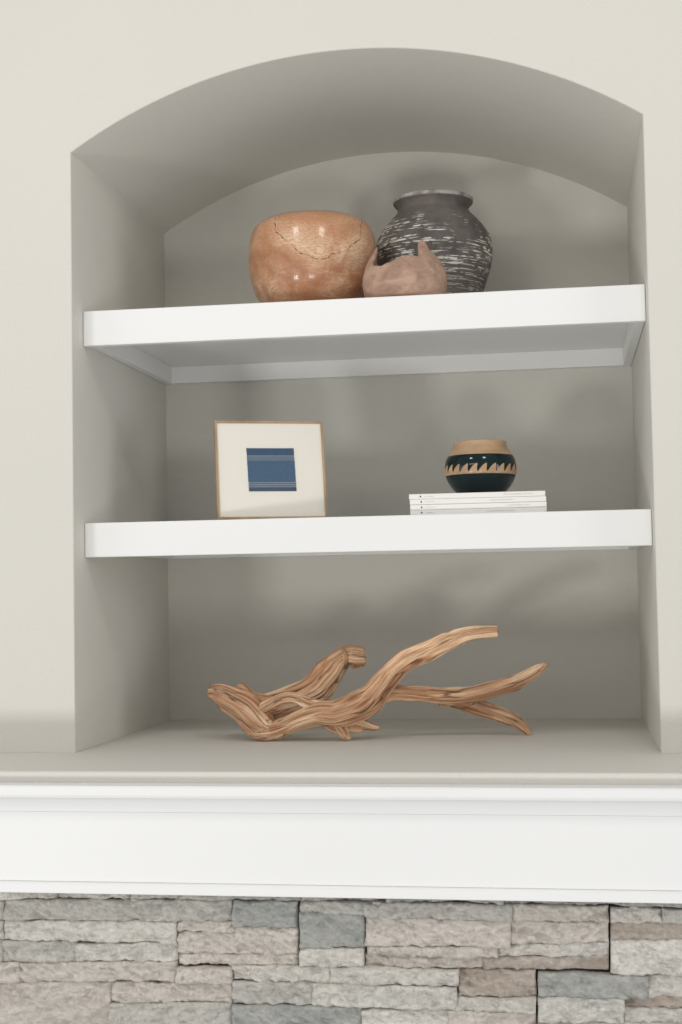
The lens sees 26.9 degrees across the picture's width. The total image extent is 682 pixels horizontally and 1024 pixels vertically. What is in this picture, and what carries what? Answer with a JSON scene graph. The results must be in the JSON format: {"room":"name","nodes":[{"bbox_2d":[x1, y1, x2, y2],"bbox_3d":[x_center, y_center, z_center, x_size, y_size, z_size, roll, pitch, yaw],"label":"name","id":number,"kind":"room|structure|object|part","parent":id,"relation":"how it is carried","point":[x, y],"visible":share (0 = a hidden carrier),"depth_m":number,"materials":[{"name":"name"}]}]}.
{"room":"living room","nodes":[
{"label":"living room","id":0,"kind":"room"},
{"bbox_2d":[0,0,681,752],"bbox_3d":[0.127,-0.482,3.075,4.400,1.900,0.780,-1,-3,9],"label":"wall","id":1,"kind":"structure","parent":0,"point":[145,144],"depth_m":3.04,"materials":[{"name":"beige paint"}]},
{"bbox_2d":[0,719,681,784],"bbox_3d":[0.124,0.547,2.888,4.400,0.175,1.048,-1,-3,9],"label":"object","id":2,"kind":"structure","parent":1,"relation":"attached to","point":[402,751],"depth_m":2.60,"materials":[{"name":"beige paint"}]},
{"bbox_2d":[206,625,548,740],"bbox_3d":[0.068,0.346,2.898,0.696,0.228,0.166,-1,-3,9],"label":"driftwood","id":3,"kind":"object","parent":2,"relation":"on","point":[303,704],"visible":1,"depth_m":2.87,"materials":[{"name":"brown wood"}]},
{"bbox_2d":[83,284,645,384],"bbox_3d":[0.075,-0.365,3.047,1.098,0.070,0.598,-1,-3,9],"label":"shelf","id":4,"kind":"object","parent":1,"relation":"attached to","point":[596,326],"visible":1,"depth_m":2.84,"materials":[{"name":"white paint"}]},
{"bbox_2d":[248,210,376,302],"bbox_3d":[-0.059,-0.503,2.973,0.268,0.203,0.268,-3,-3,30],"label":"clay pot","id":5,"kind":"object","parent":4,"relation":"on","point":[305,255],"visible":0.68,"depth_m":2.86,"materials":[{"name":"brown ceramic"}]},
{"bbox_3d":[0.076,-0.387,3.058,1.098,0.025,0.579,-1,-3,9],"label":"shelf panel","id":6,"kind":"part","parent":4,"relation":"part of","materials":[{"name":"white paint"}]},
{"bbox_2d":[362,240,446,297],"bbox_3d":[0.126,-0.472,2.838,0.169,0.120,0.170,-1,-3,9],"label":"clay pot","id":7,"kind":"object","parent":4,"relation":"on","point":[424,274],"visible":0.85,"depth_m":2.77,"materials":[{"name":"beige ceramic"}]},
{"bbox_2d":[376,189,492,293],"bbox_3d":[0.203,-0.540,3.095,0.253,0.281,0.252,-1,-3,9],"label":"clay vase","id":8,"kind":"object","parent":4,"relation":"on","point":[441,218],"visible":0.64,"depth_m":3.00,"materials":[{"name":"grey ceramic"}]},
{"bbox_2d":[85,509,651,558],"bbox_3d":[0.082,0.057,3.025,1.098,0.068,0.598,-1,-3,9],"label":"shelf","id":9,"kind":"object","parent":1,"relation":"attached to","point":[632,528],"visible":1,"depth_m":2.73,"materials":[{"name":"white paint"}]},
{"bbox_2d":[213,421,327,519],"bbox_3d":[-0.148,-0.083,2.906,0.222,0.205,0.110,0,-3,-11],"label":"picture frame","id":10,"kind":"object","parent":9,"relation":"on","point":[264,469],"visible":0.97,"depth_m":2.88,"materials":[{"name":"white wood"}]},
{"bbox_2d":[410,507,547,514],"bbox_3d":[0.278,0.003,2.828,0.261,0.010,0.190,-1,-3,9],"label":"magazine","id":11,"kind":"object","parent":9,"relation":"on","point":[525,509],"visible":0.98,"depth_m":2.73,"materials":[{"name":"paper"}]},
{"bbox_2d":[410,502,547,509],"bbox_3d":[0.278,-0.007,2.830,0.261,0.010,0.190,-1,-3,9],"label":"magazine","id":12,"kind":"object","parent":11,"relation":"on","point":[509,504],"visible":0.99,"depth_m":2.74,"materials":[{"name":"paper"}]},
{"bbox_2d":[410,496,546,504],"bbox_3d":[0.277,-0.018,2.830,0.261,0.010,0.190,-1,-3,9],"label":"magazine","id":13,"kind":"object","parent":12,"relation":"on","point":[527,498],"visible":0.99,"depth_m":2.74,"materials":[{"name":"paper"}]},
{"bbox_2d":[409,491,545,499],"bbox_3d":[0.275,-0.028,2.832,0.261,0.010,0.190,-1,-3,9],"label":"magazine","id":14,"kind":"object","parent":13,"relation":"on","point":[511,493],"visible":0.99,"depth_m":2.74,"materials":[{"name":"paper"}]},
{"bbox_2d":[444,439,516,492],"bbox_3d":[0.278,-0.087,2.838,0.146,0.106,0.146,-1,-3,9],"label":"glazed pot","id":15,"kind":"object","parent":14,"relation":"on","point":[478,465],"visible":0.97,"depth_m":2.79,"materials":[{"name":"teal ceramic"}]},
{"bbox_2d":[0,892,681,1023],"bbox_3d":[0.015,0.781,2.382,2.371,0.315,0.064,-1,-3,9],"label":"stone wall","id":16,"kind":"structure","parent":0,"point":[66,958],"depth_m":2.38,"materials":[{"name":"grey stone"}]},
{"bbox_2d":[0,782,681,903],"bbox_3d":[0.040,0.544,2.350,4.400,0.184,0.040,-1,-3,9],"label":"mantel shelf","id":17,"kind":"object","parent":16,"relation":"attached to","point":[558,843],"visible":1,"depth_m":2.35,"materials":[{"name":"white paint"}]},
{"bbox_3d":[0.039,0.485,2.355,4.400,0.029,0.036,-1,-3,9],"label":"cove moulding","id":18,"kind":"part","parent":17,"relation":"part of","materials":[{"name":"white paint"}]}
]}

